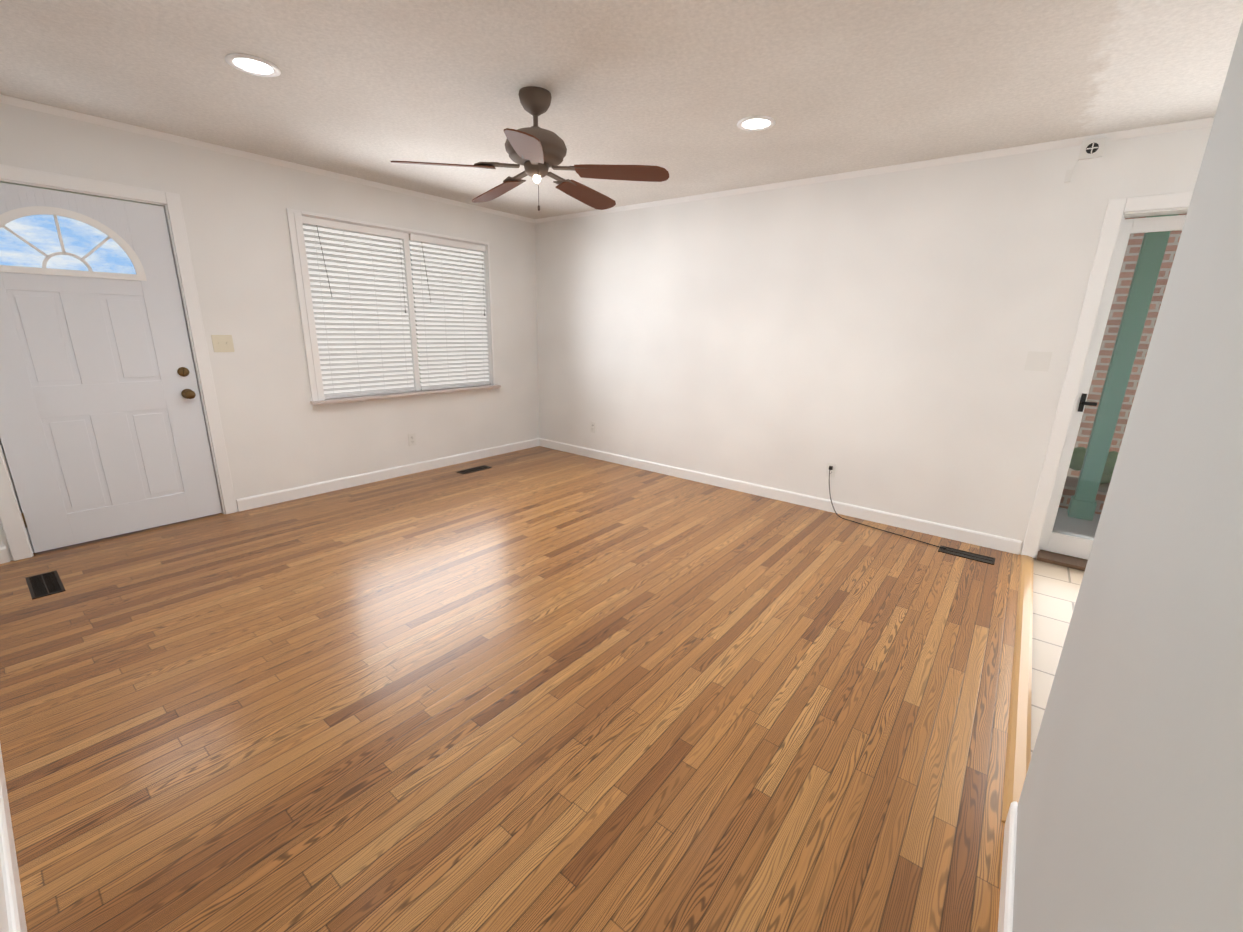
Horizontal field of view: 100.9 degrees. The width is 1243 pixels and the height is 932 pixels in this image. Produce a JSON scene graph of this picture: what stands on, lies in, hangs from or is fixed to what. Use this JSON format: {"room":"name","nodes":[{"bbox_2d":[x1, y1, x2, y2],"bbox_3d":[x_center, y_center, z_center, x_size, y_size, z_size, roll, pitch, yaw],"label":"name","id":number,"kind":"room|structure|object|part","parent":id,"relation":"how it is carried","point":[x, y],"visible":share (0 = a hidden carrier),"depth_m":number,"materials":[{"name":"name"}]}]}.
{"room":"living room","nodes":[
{"label":"living room","id":0,"kind":"room"},
{"bbox_2d":[0,856,8,931],"bbox_3d":[-2.198,-0.272,1.405,3.560,2.440,0.140,13,19,36],"label":"wall","id":1,"kind":"structure","parent":0,"point":[4,926],"depth_m":1.12,"materials":[{"name":"white paint"}]},
{"bbox_2d":[0,745,26,931],"bbox_3d":[-2.179,0.846,1.772,3.560,0.092,0.014,13,19,36],"label":"baseboard","id":2,"kind":"structure","parent":1,"relation":"attached to","point":[14,900],"depth_m":1.25,"materials":[{"name":"white"}]},
{"bbox_2d":[0,103,538,560],"bbox_3d":[-2.303,-1.025,4.168,0.140,2.440,4.515,13,19,36],"label":"wall","id":3,"kind":"structure","parent":0,"point":[281,431],"depth_m":3.80,"materials":[{"name":"white paint"}]},
{"bbox_2d":[0,182,221,552],"bbox_3d":[-3.134,-0.544,3.087,0.116,2.015,0.919,13,19,36],"label":"front door","id":4,"kind":"structure","parent":3,"relation":"in","point":[103,433],"depth_m":3.11,"materials":[{"name":"white wood"}]},
{"bbox_3d":[-3.126,-0.538,3.063,0.074,1.690,0.890,13,19,36],"label":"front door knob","id":5,"kind":"part","parent":4,"relation":"part of","materials":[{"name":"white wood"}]},
{"bbox_2d":[0,164,236,560],"bbox_3d":[-3.179,-0.592,3.118,0.159,2.112,1.079,13,19,36],"label":"door frame","id":6,"kind":"structure","parent":3,"relation":"attached to","point":[14,531],"depth_m":3.05,"materials":[{"name":"white wood"}]},
{"bbox_2d":[211,335,233,351],"bbox_3d":[-2.732,-0.840,3.523,0.014,0.115,0.116,13,19,36],"label":"light switch","id":7,"kind":"object","parent":3,"relation":"attached to","point":[222,343],"visible":1,"depth_m":3.52,"materials":[{"name":"beige plastic"}]},
{"bbox_2d":[0,94,535,222],"bbox_3d":[-2.219,-2.167,3.785,0.032,0.032,4.195,13,19,36],"label":"crown molding","id":8,"kind":"structure","parent":3,"relation":"attached to","point":[5,99],"depth_m":3.33,"materials":[{"name":"white"}]},
{"bbox_2d":[236,438,539,511],"bbox_3d":[-1.901,0.006,4.887,0.014,0.092,2.955,13,19,36],"label":"baseboard","id":9,"kind":"structure","parent":3,"relation":"attached to","point":[261,500],"depth_m":4.51,"materials":[{"name":"white wood"}]},
{"bbox_2d":[286,208,494,400],"bbox_3d":[-1.914,-1.347,4.565,0.166,1.398,1.775,13,19,36],"label":"window","id":10,"kind":"structure","parent":3,"relation":"in","point":[298,247],"depth_m":4.01,"materials":[{"name":"white wood"}]},
{"bbox_2d":[302,216,414,398],"bbox_3d":[-2.135,-1.265,4.257,0.073,1.346,0.801,13,19,36],"label":"window blind","id":11,"kind":"object","parent":10,"relation":"attached to","point":[357,277],"visible":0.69,"depth_m":4.22,"materials":[{"name":"white plastic"}]},
{"bbox_3d":[-1.935,-1.360,4.625,0.034,1.350,1.653,13,19,36],"label":"window sash","id":12,"kind":"part","parent":10,"relation":"part of","materials":[{"name":"white plastic"}]},
{"bbox_2d":[409,234,489,389],"bbox_3d":[-1.609,-1.428,4.907,0.073,1.346,0.786,13,19,36],"label":"window blind","id":13,"kind":"object","parent":10,"relation":"attached to","point":[449,282],"visible":0.92,"depth_m":4.87,"materials":[{"name":"white plastic"}]},
{"bbox_2d":[310,385,500,404],"bbox_3d":[-1.906,-0.679,4.743,0.210,0.024,1.820,13,19,36],"label":"window sill","id":14,"kind":"structure","parent":3,"relation":"attached to","point":[376,396],"depth_m":4.55,"materials":[{"name":"white wood"}]},
{"bbox_2d":[408,433,415,445],"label":"electrical outlet","id":15,"kind":"object","parent":3,"relation":"attached to","point":[411,437],"depth_m":4.76,"materials":[{"name":"white plastic"}]},
{"bbox_2d":[0,446,1020,931],"bbox_3d":[-1.368,0.882,2.079,4.765,0.100,7.280,13,19,36],"label":"floor","id":16,"kind":"structure","parent":0,"point":[538,688],"depth_m":1.88,"materials":[{"name":"brown wood"}]},
{"bbox_2d":[25,570,65,599],"bbox_3d":[-3.024,0.620,2.694,0.340,0.004,0.115,13,19,36],"label":"floor vent","id":17,"kind":"object","parent":16,"relation":"in","point":[45,584],"visible":1,"depth_m":2.69,"materials":[{"name":"grey metal"}]},
{"bbox_2d":[457,465,491,473],"bbox_3d":[-1.431,0.035,4.991,0.120,0.004,0.330,13,19,36],"label":"floor vent","id":18,"kind":"object","parent":16,"relation":"in","point":[474,469],"visible":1,"depth_m":4.99,"materials":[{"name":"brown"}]},
{"bbox_2d":[938,545,994,564],"bbox_3d":[2.240,0.577,3.336,0.305,0.004,0.120,13,19,36],"label":"floor vent","id":19,"kind":"object","parent":16,"relation":"in","point":[970,555],"visible":1,"depth_m":3.33,"materials":[{"name":"grey"}]},
{"bbox_2d":[1001,555,1033,822],"bbox_3d":[1.885,0.816,2.406,0.065,0.013,2.400,13,19,36],"label":"transition strip","id":20,"kind":"object","parent":16,"relation":"on","point":[1018,756],"visible":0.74,"depth_m":2.02,"materials":[{"name":"brown wood"}]},
{"bbox_2d":[0,0,1242,218],"bbox_3d":[-0.762,-1.443,1.004,6.150,0.100,7.280,13,19,36],"label":"ceiling","id":21,"kind":"structure","parent":0,"point":[372,90],"depth_m":2.28,"materials":[{"name":"white paint"}]},
{"bbox_2d":[225,53,280,76],"bbox_3d":[-1.604,-1.744,2.239,0.200,0.008,0.200,13,19,36],"label":"recessed light","id":22,"kind":"object","parent":21,"relation":"in","point":[252,65],"visible":1,"depth_m":2.23,"materials":[{"name":"white"}]},
{"bbox_2d":[391,86,668,210],"bbox_3d":[-0.409,-1.532,2.554,1.262,0.525,1.243,13,19,36],"label":"ceiling fan","id":23,"kind":"object","parent":21,"relation":"hanging from","point":[536,151],"visible":1,"depth_m":2.44,"materials":[{"name":"brown wood"}]},
{"bbox_2d":[737,116,774,130],"bbox_3d":[0.715,-1.819,2.729,0.200,0.008,0.200,13,19,36],"label":"recessed light","id":24,"kind":"object","parent":21,"relation":"in","point":[754,123],"visible":1,"depth_m":2.73,"materials":[{"name":"white"}]},
{"bbox_2d":[535,126,1211,553],"bbox_3d":[1.466,-0.891,4.020,6.010,2.440,0.140,13,19,36],"label":"wall","id":25,"kind":"structure","parent":0,"point":[875,338],"depth_m":3.75,"materials":[{"name":"white paint"}]},
{"bbox_2d":[590,422,595,432],"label":"electrical outlet","id":26,"kind":"object","parent":25,"relation":"attached to","point":[592,424],"depth_m":5.47,"materials":[{"name":"white plastic"}]},
{"bbox_2d":[540,438,1021,554],"bbox_3d":[0.816,0.125,4.700,4.552,0.092,0.014,13,19,36],"label":"baseboard","id":27,"kind":"structure","parent":25,"relation":"attached to","point":[1000,543],"depth_m":4.14,"materials":[{"name":"white wood"}]},
{"bbox_2d":[536,117,1213,222],"bbox_3d":[1.386,-2.049,3.680,5.870,0.032,0.032,13,19,36],"label":"crown molding","id":28,"kind":"structure","parent":25,"relation":"attached to","point":[1110,136],"depth_m":3.26,"materials":[{"name":"white"}]},
{"bbox_2d":[826,462,946,548],"label":"cable","id":29,"kind":"object","parent":25,"relation":"attached to","point":[831,470],"depth_m":3.99,"materials":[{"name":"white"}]},
{"bbox_2d":[1024,351,1051,371],"bbox_3d":[2.531,-0.636,3.121,0.116,0.115,0.014,13,19,36],"label":"light switch","id":30,"kind":"object","parent":25,"relation":"attached to","point":[1037,361],"visible":1,"depth_m":3.12,"materials":[{"name":"white plastic"}]},
{"bbox_2d":[1037,549,1087,570],"bbox_3d":[3.055,0.650,3.119,0.843,0.024,0.205,13,19,36],"label":"side door threshold sill","id":31,"kind":"structure","parent":25,"relation":"attached to","point":[1077,563],"depth_m":3.26,"materials":[{"name":"brown wood"}]},
{"bbox_2d":[1064,137,1106,182],"bbox_3d":[2.551,-1.683,2.828,0.139,0.195,0.034,13,19,36],"label":"detector","id":32,"kind":"object","parent":25,"relation":"attached to","point":[1091,148],"visible":1,"depth_m":2.80,"materials":[{"name":"white plastic"}]},
{"bbox_2d":[1021,191,1192,557],"bbox_3d":[3.076,-0.360,2.838,1.004,2.112,0.159,13,19,36],"label":"door frame","id":33,"kind":"structure","parent":25,"relation":"attached to","point":[1116,208],"depth_m":2.97,"materials":[{"name":"white wood"}]},
{"bbox_2d":[1040,215,1185,559],"bbox_3d":[3.102,-0.338,2.880,0.838,1.998,0.064,13,19,36],"label":"storm door","id":34,"kind":"structure","parent":25,"relation":"in","point":[1068,545],"depth_m":3.06,"materials":[{"name":"white"}]},
{"bbox_2d":[1031,558,1084,756],"bbox_3d":[2.429,1.009,1.968,1.385,0.096,2.810,13,19,36],"label":"floor","id":35,"kind":"structure","parent":0,"point":[1056,588],"depth_m":2.58,"materials":[{"name":"beige tile"}]},
{"bbox_2d":[1012,19,1242,931],"bbox_3d":[-0.204,0.325,-0.608,0.120,2.440,4.550,13,19,36],"label":"wall","id":36,"kind":"structure","parent":0,"point":[1130,812],"depth_m":0.72,"materials":[{"name":"white paint"}]},
{"bbox_2d":[998,801,1017,931],"bbox_3d":[-0.281,1.444,-0.255,0.014,0.092,4.564,13,19,36],"label":"baseboard","id":37,"kind":"structure","parent":36,"relation":"attached to","point":[1005,919],"depth_m":1.30,"materials":[{"name":"white"}]},
{"label":"outside","id":38,"kind":"structure","parent":0,"visible":0},
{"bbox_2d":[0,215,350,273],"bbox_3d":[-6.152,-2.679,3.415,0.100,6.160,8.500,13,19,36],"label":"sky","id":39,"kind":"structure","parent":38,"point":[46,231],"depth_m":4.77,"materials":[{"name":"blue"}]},
{"bbox_3d":[-0.976,-0.020,6.122,80.000,0.140,80.000,13,19,36],"label":"ground","id":40,"kind":"structure","parent":38,"visible":0},
{"bbox_2d":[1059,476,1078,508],"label":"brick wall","id":41,"kind":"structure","parent":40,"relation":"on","point":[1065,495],"depth_m":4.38,"materials":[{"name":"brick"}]},
{"bbox_2d":[1052,507,1099,539],"bbox_3d":[3.560,0.606,3.718,3.000,0.130,1.410,13,19,36],"label":"stoop","id":42,"kind":"object","parent":40,"relation":"on","point":[1068,526],"depth_m":4.00,"materials":[{"name":"grey concrete"}]},
{"bbox_2d":[1067,214,1178,520],"bbox_3d":[3.770,-0.711,3.892,0.150,2.330,0.150,13,19,36],"label":"post","id":43,"kind":"object","parent":42,"relation":"on","point":[1125,377],"depth_m":3.85,"materials":[{"name":"teal"}]},
{"bbox_2d":[1094,483,1109,514],"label":"brick wall","id":44,"kind":"structure","parent":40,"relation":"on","point":[1098,509],"depth_m":4.25,"materials":[{"name":"brick"}]},
{"bbox_2d":[1069,447,1117,483],"bbox_3d":[4.331,0.098,4.227,2.613,0.443,0.510,13,19,36],"label":"bush","id":45,"kind":"object","parent":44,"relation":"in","point":[1081,451],"depth_m":4.37,"materials":[{"name":"green plant"}]},
{"bbox_2d":[1067,214,1186,476],"bbox_3d":[5.444,-1.356,4.951,6.000,3.360,0.250,13,19,36],"label":"brick wall","id":46,"kind":"structure","parent":40,"relation":"on","point":[1160,283],"depth_m":5.13,"materials":[{"name":"brick"}]}
]}

